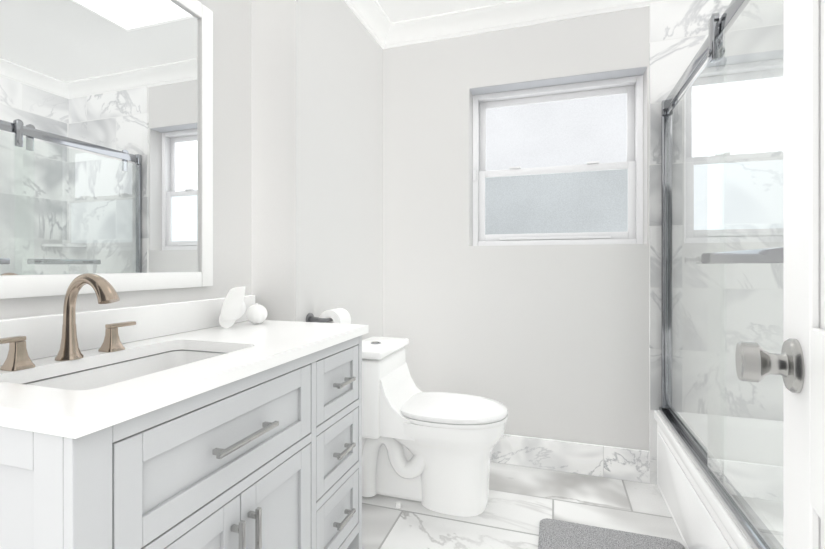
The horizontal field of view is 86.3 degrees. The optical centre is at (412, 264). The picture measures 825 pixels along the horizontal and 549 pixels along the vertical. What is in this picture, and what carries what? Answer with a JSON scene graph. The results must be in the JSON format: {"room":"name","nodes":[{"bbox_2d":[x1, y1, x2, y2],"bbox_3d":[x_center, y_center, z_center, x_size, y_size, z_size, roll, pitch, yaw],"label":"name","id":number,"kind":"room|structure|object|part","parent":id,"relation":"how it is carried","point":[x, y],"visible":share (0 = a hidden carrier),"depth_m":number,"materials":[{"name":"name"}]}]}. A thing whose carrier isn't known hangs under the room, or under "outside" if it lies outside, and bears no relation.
{"room":"bathroom","nodes":[
{"label":"bathroom","id":0,"kind":"room"},
{"bbox_2d":[0,0,250,319],"bbox_3d":[-0.951,-0.150,1.016,0.123,2.440,1.665,0,0,18],"label":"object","id":1,"kind":"object","parent":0,"point":[106,139],"depth_m":1.26,"materials":[{"name":"white paint"}]},
{"bbox_2d":[251,0,382,339],"bbox_3d":[-0.433,-0.150,2.309,0.310,2.440,1.115,0,0,18],"label":"wall","id":2,"kind":"structure","parent":0,"point":[316,158],"depth_m":1.87,"materials":[{"name":"paint"}]},
{"bbox_2d":[306,313,332,322],"bbox_3d":[-0.368,0.225,1.876,0.079,0.052,0.192,0,0,18],"label":"toilet paper holder","id":3,"kind":"object","parent":2,"relation":"attached to","point":[310,317],"visible":0.65,"depth_m":1.81,"materials":[{"name":"grey metal"}]},
{"bbox_2d":[319,308,350,323],"bbox_3d":[-0.333,0.241,1.891,0.104,0.104,0.100,0,0,18],"label":"toilet paper roll","id":4,"kind":"object","parent":3,"relation":"on","point":[340,315],"depth_m":1.85,"materials":[{"name":"white paper"}]},
{"bbox_2d":[344,0,391,43],"bbox_3d":[-0.319,-1.322,2.061,0.120,0.095,0.895,0,0,18],"label":"crown molding","id":5,"kind":"structure","parent":2,"relation":"attached to","point":[385,32],"depth_m":2.36,"materials":[{"name":"white paint"}]},
{"bbox_2d":[377,0,514,22],"bbox_3d":[0.411,-1.400,1.160,2.625,0.060,2.780,0,0,18],"label":"ceiling","id":6,"kind":"structure","parent":0,"point":[398,10],"depth_m":2.33,"materials":[{"name":"paint"}]},
{"bbox_2d":[383,6,648,450],"bbox_3d":[0.909,-0.150,2.354,2.215,2.440,0.200,0,0,18],"label":"wall","id":7,"kind":"structure","parent":0,"point":[546,341],"depth_m":2.38,"materials":[{"name":"paint"}]},
{"bbox_2d":[379,0,668,48],"bbox_3d":[0.865,-1.322,2.216,2.215,0.095,0.090,0,0,18],"label":"crown molding","id":8,"kind":"structure","parent":7,"relation":"attached to","point":[517,13],"depth_m":2.35,"materials":[{"name":"white paint"}]},
{"bbox_2d":[470,67,646,245],"bbox_3d":[0.764,-0.543,2.392,0.884,0.874,0.178,0,0,18],"label":"window","id":9,"kind":"structure","parent":7,"relation":"in","point":[558,161],"depth_m":2.42,"materials":[{"name":"plastic"}]},
{"bbox_3d":[0.784,-0.722,2.455,0.753,0.384,0.004,0,0,18],"label":"pane","id":10,"kind":"part","parent":9,"relation":"part of","materials":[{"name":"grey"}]},
{"bbox_3d":[0.775,-0.339,2.425,0.753,0.336,0.004,0,0,18],"label":"pane","id":11,"kind":"part","parent":9,"relation":"part of","materials":[{"name":"grey glass"}]},
{"bbox_2d":[490,434,649,482],"bbox_3d":[0.494,0.993,2.377,1.410,0.155,0.012,0,0,18],"label":"baseboard","id":12,"kind":"structure","parent":7,"relation":"attached to","point":[628,464],"depth_m":2.26,"materials":[{"name":"tile"}]},
{"bbox_2d":[649,0,783,483],"bbox_3d":[1.547,-0.150,2.035,0.805,2.440,0.012,0,0,18],"label":"shower tile","id":13,"kind":"structure","parent":7,"relation":"attached to","point":[678,32],"depth_m":2.09,"materials":[{"name":"white tile"}]},
{"bbox_2d":[362,462,686,548],"bbox_3d":[0.411,1.100,1.160,2.625,0.060,2.780,0,0,18],"label":"floor","id":14,"kind":"structure","parent":0,"point":[523,501],"depth_m":1.89,"materials":[{"name":"tile"}]},
{"bbox_2d":[0,273,368,548],"bbox_3d":[-0.565,0.544,1.213,0.531,1.050,1.048,0,0,18],"label":"bathroom vanity","id":15,"kind":"object","parent":14,"relation":"on","point":[187,425],"visible":1,"depth_m":0.99,"materials":[{"name":"grey wood"}]},
{"bbox_2d":[0,295,368,438],"bbox_3d":[-0.572,0.187,1.215,0.518,0.130,1.048,0,0,18],"label":"countertop","id":16,"kind":"structure","parent":15,"relation":"on","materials":[{"name":"white stone"}]},
{"bbox_2d":[0,273,136,371],"bbox_3d":[-0.758,0.120,1.024,0.170,0.203,0.334,0,0,18],"label":"faucet","id":17,"kind":"object","parent":16,"relation":"on","point":[18,359],"depth_m":1.02,"materials":[{"name":"beige metal"}]},
{"bbox_2d":[219,286,245,327],"bbox_3d":[-0.623,0.149,1.556,0.117,0.145,0.116,0,0,18],"label":"shell ornament","id":18,"kind":"object","parent":16,"relation":"on","point":[233,309],"visible":1,"depth_m":1.51,"materials":[{"name":"white ceramic"}]},
{"bbox_2d":[246,303,266,323],"bbox_3d":[-0.587,0.183,1.657,0.077,0.078,0.073,0,0,18],"label":"ball ornament","id":19,"kind":"object","parent":16,"relation":"on","point":[256,313],"visible":0.98,"depth_m":1.63,"materials":[{"name":"white ceramic"}]},
{"bbox_2d":[362,336,507,516],"bbox_3d":[0.070,0.720,2.043,0.734,0.698,0.394,0,0,18],"label":"toilet","id":20,"kind":"object","parent":14,"relation":"on","point":[430,450],"visible":0.9,"depth_m":1.92,"materials":[{"name":"ceramic"}]},
{"bbox_2d":[538,518,684,548],"bbox_3d":[0.654,1.061,1.365,0.524,0.015,0.844,0,0,18],"label":"bath mat","id":21,"kind":"object","parent":14,"relation":"on","point":[556,534],"visible":0.94,"depth_m":1.70,"materials":[{"name":"grey fabric"}]},
{"bbox_2d":[654,410,783,548],"bbox_3d":[1.316,0.887,1.318,0.773,0.364,1.492,0,0,18],"label":"bathtub","id":22,"kind":"object","parent":14,"relation":"on","point":[702,514],"visible":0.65,"depth_m":1.68,"materials":[{"name":"ceramic"}]},
{"bbox_2d":[659,0,783,548],"bbox_3d":[0.995,-0.050,1.422,0.146,1.509,1.490,0,0,21],"label":"shower door frame","id":23,"kind":"structure","parent":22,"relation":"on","point":[708,48],"depth_m":1.60,"materials":[{"name":"silver metal"}]},
{"bbox_2d":[667,0,783,548],"bbox_3d":[0.991,-0.017,1.422,0.030,1.403,1.448,0,0,18],"label":"shower door","id":24,"kind":"structure","parent":23,"relation":"hanging from","point":[707,124],"depth_m":1.35,"materials":[{"name":"clear glass"}]},
{"bbox_3d":[1.110,-0.017,1.754,0.008,1.403,0.743,0,0,18],"label":"glass","id":25,"kind":"part","parent":24,"relation":"part of","materials":[{"name":"clear glass"}]},
{"bbox_3d":[0.878,-0.017,1.111,0.008,1.403,0.785,0,0,18],"label":"glass","id":26,"kind":"part","parent":24,"relation":"part of","materials":[{"name":"clear glass"}]},
{"bbox_3d":[-0.353,-0.150,-0.001,1.690,2.440,0.100,0,0,18],"label":"wall","id":27,"kind":"structure","parent":0,"visible":0},
{"bbox_2d":[784,0,824,548],"bbox_3d":[0.336,0.051,0.254,0.035,2.022,0.760,0,0,29],"label":"door leaf","id":28,"kind":"structure","parent":27,"relation":"in","point":[804,256],"depth_m":0.51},
{"bbox_2d":[735,338,804,392],"bbox_3d":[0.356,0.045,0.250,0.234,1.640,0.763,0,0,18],"label":"door knob","id":29,"kind":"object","parent":28,"relation":"attached to","point":[756,362],"depth_m":0.54,"materials":[{"name":"grey metal"}]}
]}

